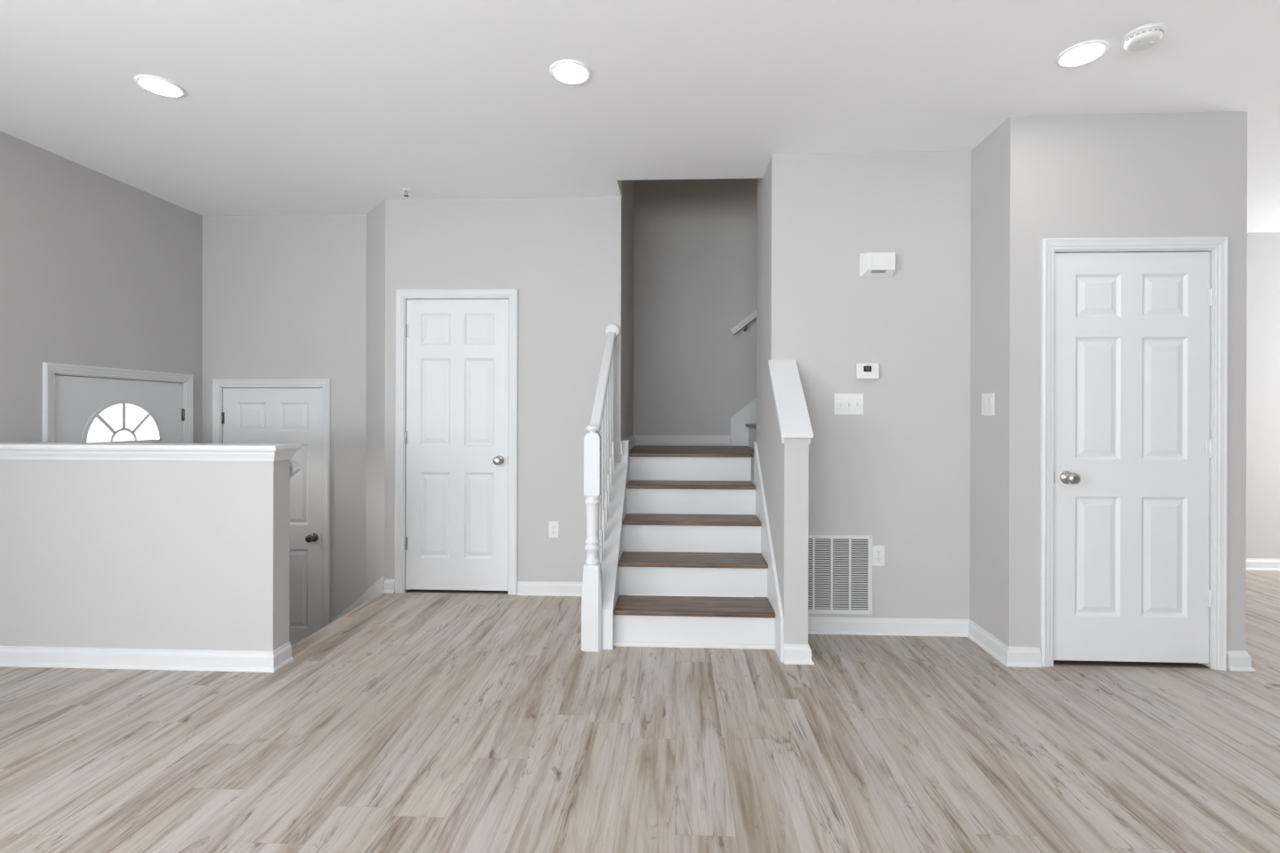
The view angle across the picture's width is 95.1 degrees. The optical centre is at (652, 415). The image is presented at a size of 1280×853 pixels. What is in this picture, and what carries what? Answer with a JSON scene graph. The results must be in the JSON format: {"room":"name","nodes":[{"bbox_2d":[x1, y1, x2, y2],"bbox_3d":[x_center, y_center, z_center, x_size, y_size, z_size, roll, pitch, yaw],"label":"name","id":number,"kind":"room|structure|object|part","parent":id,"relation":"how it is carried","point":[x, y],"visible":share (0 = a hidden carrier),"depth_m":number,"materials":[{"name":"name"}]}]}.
{"room":"empty living room","nodes":[
{"label":"empty living room","id":0,"kind":"room"},
{"bbox_2d":[0,130,202,443],"bbox_3d":[-3.653,0.212,0.095,0.120,3.450,8.887,0,0,2],"label":"wall","id":1,"kind":"structure","parent":0,"point":[98,269],"depth_m":3.54,"materials":[{"name":"grey paint"}]},
{"bbox_2d":[42,362,193,443],"bbox_3d":[-3.489,0.767,3.830,0.137,2.141,1.023,0,0,2],"label":"door frame","id":2,"kind":"structure","parent":1,"relation":"attached to","point":[50,370],"depth_m":3.65,"materials":[{"name":"white wood"}]},
{"bbox_2d":[55,375,184,443],"bbox_3d":[-3.434,0.795,3.834,0.115,2.058,0.908,0,0,2],"label":"door","id":3,"kind":"structure","parent":1,"relation":"in","point":[78,400],"depth_m":3.76,"materials":[{"name":"metal"}]},
{"bbox_3d":[-3.444,0.043,3.818,0.008,0.288,0.548,0,0,2],"label":"fanlight frame","id":4,"kind":"part","parent":3,"relation":"part of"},
{"bbox_2d":[0,459,289,651],"bbox_3d":[-2.655,1.020,2.924,1.644,1.640,0.120,0,0,2],"label":"wall","id":5,"kind":"structure","parent":0,"point":[168,555],"depth_m":2.86,"materials":[{"name":"grey paint"}]},
{"bbox_2d":[0,641,294,672],"bbox_3d":[-2.644,1.185,2.912,1.668,0.092,0.144,0,0,2],"label":"baseboard","id":6,"kind":"structure","parent":5,"relation":"attached to","point":[10,656],"depth_m":2.85,"materials":[{"name":"white wood"}]},
{"bbox_2d":[0,442,302,461],"bbox_3d":[-2.634,0.181,2.924,1.682,0.076,0.196,0,0,2],"label":"trim","id":7,"kind":"structure","parent":5,"relation":"on","point":[8,451],"depth_m":2.84,"materials":[{"name":"white wood"}]},
{"bbox_2d":[289,461,302,478],"bbox_3d":[-2.426,0.719,3.015,1.226,0.972,0.081,0,0,2],"label":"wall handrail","id":8,"kind":"object","parent":5,"relation":"attached to","point":[295,467],"visible":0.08,"depth_m":2.99,"materials":[{"name":"wood"}]},
{"bbox_2d":[201,214,366,622],"bbox_3d":[-2.777,0.215,4.466,1.268,3.450,0.120,0,0,2],"label":"wall","id":9,"kind":"structure","parent":0,"point":[284,296],"depth_m":4.40,"materials":[{"name":"grey paint"}]},
{"bbox_2d":[211,378,330,628],"bbox_3d":[-2.870,0.782,4.459,0.910,2.115,0.137,0,0,2],"label":"door frame","id":10,"kind":"structure","parent":9,"relation":"attached to","point":[218,384],"depth_m":4.38,"materials":[{"name":"white wood"}]},
{"bbox_2d":[221,388,321,646],"bbox_3d":[-2.879,0.810,4.400,0.794,2.032,0.106,0,0,2],"label":"door","id":11,"kind":"structure","parent":9,"relation":"in","point":[282,416],"depth_m":4.41,"materials":[{"name":"wood"}]},
{"bbox_3d":[-2.550,0.917,4.369,0.066,0.066,0.071,0,0,2],"label":"knob","id":12,"kind":"part","parent":11,"relation":"part of","materials":[{"name":"metal"}]},
{"bbox_2d":[365,200,385,591],"bbox_3d":[-2.005,0.217,4.290,0.085,3.450,0.492,0,0,-43],"label":"wall","id":13,"kind":"structure","parent":0,"point":[375,219],"depth_m":4.23,"materials":[{"name":"grey paint"}]},
{"bbox_2d":[329,576,383,623],"bbox_3d":[-2.114,1.414,4.282,0.620,0.587,0.133,0,0,30],"label":"trim","id":14,"kind":"structure","parent":13,"relation":"attached to","point":[378,588],"depth_m":4.29,"materials":[{"name":"white wood"}]},
{"bbox_2d":[384,196,623,582],"bbox_3d":[-1.041,-0.035,4.107,1.650,2.940,0.120,0,0,2],"label":"wall","id":15,"kind":"structure","parent":0,"point":[563,256],"depth_m":4.04,"materials":[{"name":"grey paint"}]},
{"bbox_2d":[383,579,394,593],"bbox_3d":[-1.830,1.187,4.067,0.073,0.092,0.024,0,0,2],"label":"baseboard","id":16,"kind":"structure","parent":15,"relation":"attached to","point":[388,584],"depth_m":4.07,"materials":[{"name":"white wood"}]},
{"bbox_2d":[394,288,518,595],"bbox_3d":[-1.357,0.179,4.109,0.858,2.111,0.137,0,0,2],"label":"door frame","id":17,"kind":"structure","parent":15,"relation":"attached to","point":[402,295],"depth_m":4.05,"materials":[{"name":"white wood"}]},
{"bbox_2d":[404,299,509,591],"bbox_3d":[-1.365,0.203,4.050,0.742,2.022,0.106,0,0,2],"label":"door","id":18,"kind":"structure","parent":15,"relation":"in","point":[456,435],"depth_m":4.07,"materials":[{"name":"wood"}]},
{"bbox_3d":[-1.062,0.310,4.020,0.066,0.066,0.071,0,0,2],"label":"knob","id":19,"kind":"part","parent":18,"relation":"part of","materials":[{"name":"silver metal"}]},
{"bbox_2d":[516,581,582,596],"bbox_3d":[-0.630,1.191,4.017,0.601,0.092,0.024,0,0,2],"label":"baseboard","id":20,"kind":"structure","parent":15,"relation":"attached to","point":[546,588],"depth_m":4.02,"materials":[{"name":"white wood"}]},
{"bbox_2d":[548,521,559,538],"bbox_3d":[-0.680,0.786,4.028,0.070,0.115,0.007,0,0,2],"label":"wall outlet","id":21,"kind":"object","parent":15,"relation":"attached to","point":[553,526],"visible":1,"depth_m":4.03,"materials":[{"name":"white plastic"}]},
{"bbox_2d":[621,180,633,551],"bbox_3d":[-0.256,-1.462,4.476,0.120,5.400,1.678,0,0,2],"label":"wall","id":22,"kind":"structure","parent":0,"point":[628,186],"depth_m":4.60,"materials":[{"name":"grey paint"}]},
{"bbox_2d":[620,440,629,551],"bbox_3d":[-0.194,0.706,4.079,0.050,1.064,0.134,0,0,2],"label":"trim","id":23,"kind":"structure","parent":22,"relation":"attached to","point":[624,458],"depth_m":4.04,"materials":[{"name":"white wood"}]},
{"bbox_2d":[620,435,730,454],"bbox_3d":[0.235,0.221,4.595,0.860,0.092,1.198,0,0,2],"label":"baseboard","id":24,"kind":"structure","parent":22,"relation":"attached to","point":[634,440],"depth_m":5.18,"materials":[{"name":"white wood"}]},
{"bbox_2d":[0,570,1279,852],"bbox_3d":[1.410,1.343,0.217,10.193,0.200,9.550,0,0,2],"label":"floor","id":25,"kind":"structure","parent":0,"point":[406,723],"depth_m":2.18,"materials":[{"name":"beige laminate"}]},
{"bbox_2d":[405,589,508,593],"bbox_3d":[-1.359,1.231,4.117,0.720,0.006,0.106,0,0,2],"label":"threshold","id":26,"kind":"object","parent":25,"relation":"on","point":[410,590],"visible":0.5,"depth_m":4.08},
{"bbox_2d":[600,441,783,662],"bbox_3d":[0.170,0.707,3.566,1.032,1.064,1.209,0,0,2],"label":"staircase","id":27,"kind":"structure","parent":25,"relation":"on","point":[649,518],"depth_m":3.43,"materials":[{"name":"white wood"}]},
{"bbox_2d":[581,323,620,651],"bbox_3d":[-0.299,0.303,3.541,0.112,1.868,0.949,0,0,2],"label":"stair railing","id":28,"kind":"object","parent":27,"relation":"on","point":[598,444],"visible":1,"depth_m":3.09,"materials":[{"name":"white wood"}]},
{"bbox_3d":[-0.319,0.666,3.121,0.108,1.143,0.108,0,0,2],"label":"newel post","id":29,"kind":"part","parent":28,"relation":"part of","materials":[{"name":"white wood"}]},
{"bbox_3d":[-0.298,-0.215,3.576,0.060,0.716,0.835,0,0,2],"label":"handrail","id":30,"kind":"part","parent":28,"relation":"part of","materials":[{"name":"white wood"}]},
{"bbox_3d":[0.221,1.228,3.126,0.860,0.022,0.016,0,0,2],"label":"shoe moulding","id":31,"kind":"part","parent":27,"relation":"part of","materials":[{"name":"white wood"}]},
{"bbox_2d":[1053,660,1209,668],"bbox_3d":[2.374,1.243,2.951,0.747,0.006,0.106,0,0,2],"label":"threshold","id":32,"kind":"object","parent":25,"relation":"on","point":[1055,662],"visible":0.57,"depth_m":2.92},
{"bbox_2d":[0,0,1279,232],"bbox_3d":[1.459,-1.557,0.225,10.313,0.120,9.570,0,0,2],"label":"ceiling","id":33,"kind":"structure","parent":0,"point":[288,107],"depth_m":2.64,"materials":[{"name":"white paint"}]},
{"bbox_2d":[134,74,186,97],"bbox_3d":[-2.252,-1.504,2.679,0.184,0.008,0.184,0,0,2],"label":"recessed light","id":34,"kind":"object","parent":33,"relation":"in","point":[158,85],"visible":1,"depth_m":2.67,"materials":[{"name":"white paint"}]},
{"bbox_2d":[139,78,181,95],"bbox_3d":[-2.252,-1.506,2.679,0.148,0.004,0.148,0,0,36],"label":"diffuser","id":35,"kind":"object","parent":34,"relation":"attached to","point":[160,86],"depth_m":2.67,"materials":[{"name":"white plastic"}]},
{"bbox_2d":[401,188,410,197],"bbox_3d":[-1.641,-1.484,3.901,0.052,0.044,0.052,0,0,2],"label":"sprinkler head","id":36,"kind":"object","parent":33,"relation":"attached to","point":[406,190],"visible":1,"depth_m":3.90},
{"bbox_2d":[549,59,591,84],"bbox_3d":[-0.358,-1.499,2.560,0.184,0.008,0.184,0,0,2],"label":"recessed light","id":37,"kind":"object","parent":33,"relation":"in","point":[564,71],"visible":1,"depth_m":2.55,"materials":[{"name":"white paint"}]},
{"bbox_2d":[553,63,587,82],"bbox_3d":[-0.358,-1.500,2.560,0.148,0.004,0.148,0,0,-31],"label":"diffuser","id":38,"kind":"object","parent":37,"relation":"attached to","point":[563,72],"depth_m":2.56,"materials":[{"name":"white plastic"}]},
{"bbox_2d":[1055,39,1110,67],"bbox_3d":[1.775,-1.492,2.419,0.184,0.008,0.184,0,0,2],"label":"recessed light","id":39,"kind":"object","parent":33,"relation":"in","point":[1087,52],"visible":1,"depth_m":2.41,"materials":[{"name":"white paint"}]},
{"bbox_2d":[1060,43,1103,64],"bbox_3d":[1.775,-1.493,2.419,0.148,0.004,0.148,0,0,-31],"label":"diffuser","id":40,"kind":"object","parent":39,"relation":"attached to","point":[1078,53],"depth_m":2.41,"materials":[{"name":"white plastic"}]},
{"bbox_2d":[1121,22,1166,51],"bbox_3d":[1.924,-1.474,2.292,0.134,0.043,0.134,0,0,2],"label":"smoke detector","id":41,"kind":"object","parent":33,"relation":"attached to","point":[1145,36],"visible":1,"depth_m":2.26,"materials":[{"name":"white plastic"}]},
{"bbox_2d":[629,445,753,457],"bbox_3d":[0.310,0.280,4.594,1.009,0.026,1.204,0,0,2],"label":"floor","id":42,"kind":"structure","parent":0,"point":[638,451],"depth_m":4.31,"materials":[{"name":"brown wood"}]},
{"bbox_2d":[730,398,756,447],"bbox_3d":[1.255,-0.292,4.552,1.173,1.124,1.198,0,0,2],"label":"staircase","id":43,"kind":"structure","parent":42,"relation":"on","point":[743,424],"depth_m":5.15,"materials":[{"name":"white paint"}]},
{"bbox_2d":[632,178,757,552],"bbox_3d":[1.278,-1.458,5.202,2.885,5.400,0.100,0,0,2],"label":"wall","id":44,"kind":"structure","parent":0,"point":[695,241],"depth_m":5.19,"materials":[{"name":"grey paint"}]},
{"bbox_2d":[729,310,756,335],"bbox_3d":[1.306,-1.194,5.105,1.261,0.982,0.101,0,0,2],"label":"wall handrail","id":45,"kind":"object","parent":44,"relation":"attached to","point":[753,316],"visible":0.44,"depth_m":5.08,"materials":[{"name":"wood"}]},
{"bbox_2d":[756,163,768,513],"bbox_3d":[1.679,-1.456,3.684,1.959,5.400,0.500,0,0,2],"label":"wall","id":46,"kind":"structure","parent":0,"point":[763,184],"depth_m":3.70,"materials":[{"name":"grey paint"}]},
{"bbox_2d":[770,387,808,644],"bbox_3d":[0.731,0.473,3.145,0.121,1.535,0.415,0,0,2],"label":"wall","id":47,"kind":"structure","parent":0,"point":[789,460],"depth_m":2.94,"materials":[{"name":"grey paint"}]},
{"bbox_2d":[768,360,813,443],"bbox_3d":[0.732,-0.088,3.133,0.157,0.461,0.436,0,0,2],"label":"trim","id":48,"kind":"structure","parent":47,"relation":"attached to","point":[793,417],"depth_m":3.10,"materials":[{"name":"white wood"}]},
{"bbox_2d":[783,643,814,664],"bbox_3d":[0.739,1.195,3.120,0.147,0.092,0.415,0,0,2],"label":"baseboard","id":49,"kind":"structure","parent":47,"relation":"attached to","point":[793,654],"depth_m":2.92,"materials":[{"name":"white wood"}]},
{"bbox_2d":[768,151,970,619],"bbox_3d":[1.242,-0.128,3.392,1.118,2.740,0.120,0,0,2],"label":"wall","id":50,"kind":"structure","parent":0,"point":[897,473],"depth_m":3.33,"materials":[{"name":"grey paint"}]},
{"bbox_2d":[808,534,872,614],"bbox_3d":[1.038,0.905,3.334,0.424,0.450,0.012,0,0,2],"label":"air vent","id":51,"kind":"object","parent":50,"relation":"in","point":[840,567],"visible":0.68,"depth_m":3.33,"materials":[{"name":"white metal"}]},
{"bbox_2d":[833,393,863,415],"bbox_3d":[1.119,-0.064,3.327,0.166,0.120,0.020,0,0,2],"label":"light switch","id":52,"kind":"object","parent":50,"relation":"attached to","point":[844,404],"visible":1,"depth_m":3.33,"materials":[{"name":"white plastic"}]},
{"bbox_2d":[856,363,879,379],"bbox_3d":[1.219,-0.251,3.318,0.124,0.091,0.030,0,0,2],"label":"thermostat","id":53,"kind":"object","parent":50,"relation":"attached to","point":[863,371],"visible":1,"depth_m":3.30,"materials":[{"name":"white plastic"}]},
{"bbox_2d":[859,252,895,277],"bbox_3d":[1.273,-0.854,3.304,0.187,0.134,0.052,0,0,2],"label":"door chime","id":54,"kind":"object","parent":50,"relation":"attached to","point":[871,264],"visible":1,"depth_m":3.28,"materials":[{"name":"white plastic"}]},
{"bbox_2d":[872,545,884,566],"bbox_3d":[1.286,0.797,3.326,0.070,0.115,0.007,0,0,2],"label":"wall outlet","id":55,"kind":"object","parent":50,"relation":"attached to","point":[878,551],"visible":1,"depth_m":3.32,"materials":[{"name":"white plastic"}]},
{"bbox_2d":[875,550,881,554],"bbox_3d":[1.286,0.778,3.324,0.033,0.025,0.003,0,0,2],"label":"socket","id":56,"kind":"object","parent":55,"relation":"attached to","point":[877,552],"depth_m":3.32,"materials":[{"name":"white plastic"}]},
{"bbox_2d":[875,557,881,561],"bbox_3d":[1.286,0.817,3.324,0.033,0.025,0.003,0,0,2],"label":"socket","id":57,"kind":"object","parent":55,"relation":"attached to","point":[877,559],"depth_m":3.32,"materials":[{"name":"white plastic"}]},
{"bbox_2d":[808,616,1042,667],"bbox_3d":[1.362,1.197,3.119,1.146,0.092,0.414,0,0,2],"label":"baseboard","id":58,"kind":"structure","parent":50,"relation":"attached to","point":[1009,656],"depth_m":3.30,"materials":[{"name":"white wood"}]},
{"bbox_2d":[969,128,997,637],"bbox_3d":[1.855,-0.126,3.231,0.120,2.740,0.390,0,0,2],"label":"wall","id":59,"kind":"structure","parent":0,"point":[983,156],"depth_m":3.17,"materials":[{"name":"grey paint"}]},
{"bbox_2d":[981,392,994,415],"bbox_3d":[1.783,-0.058,3.114,0.013,0.120,0.120,0,0,2],"label":"rocker light switch","id":60,"kind":"object","parent":59,"relation":"attached to","point":[988,400],"visible":1,"depth_m":3.10,"materials":[{"name":"white plastic"}]},
{"bbox_2d":[995,112,1247,650],"bbox_3d":[2.351,-0.124,2.955,1.135,2.740,0.120,0,0,2],"label":"wall","id":61,"kind":"structure","parent":0,"point":[1149,174],"depth_m":2.90,"materials":[{"name":"grey paint"}]},
{"bbox_2d":[1053,251,1212,663],"bbox_3d":[2.380,0.206,2.884,0.770,2.031,0.106,0,0,2],"label":"door","id":62,"kind":"structure","parent":61,"relation":"in","point":[1133,445],"depth_m":2.90,"materials":[{"name":"white wood"}]},
{"bbox_3d":[2.062,0.309,2.880,0.066,0.066,0.071,0,0,2],"label":"knob","id":63,"kind":"part","parent":62,"relation":"part of","materials":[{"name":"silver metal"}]},
{"bbox_2d":[1040,236,1228,671],"bbox_3d":[2.377,0.184,2.944,0.885,2.124,0.137,0,0,2],"label":"door frame","id":64,"kind":"structure","parent":61,"relation":"attached to","point":[1218,246],"depth_m":2.88,"materials":[{"name":"white wood"}]},
{"bbox_2d":[1246,232,1279,559],"bbox_3d":[4.791,-0.117,4.816,3.826,2.740,0.120,0,0,2],"label":"wall","id":65,"kind":"structure","parent":0,"point":[1263,249],"depth_m":4.75,"materials":[{"name":"grey paint"}]},
{"bbox_2d":[1246,558,1279,570],"bbox_3d":[4.856,1.207,4.741,3.681,0.092,0.024,0,0,2],"label":"baseboard","id":66,"kind":"structure","parent":65,"relation":"attached to","point":[1252,564],"depth_m":4.74,"materials":[{"name":"white wood"}]},
{"bbox_3d":[2.899,-0.123,3.913,0.120,2.740,1.840,0,0,2],"label":"wall","id":67,"kind":"structure","parent":0,"visible":0},
{"bbox_2d":[1227,650,1255,671],"bbox_3d":[2.917,1.201,3.830,0.117,0.092,1.964,0,0,2],"label":"baseboard","id":68,"kind":"structure","parent":67,"relation":"attached to","point":[1237,660],"depth_m":2.86,"materials":[{"name":"white wood"}]}
]}

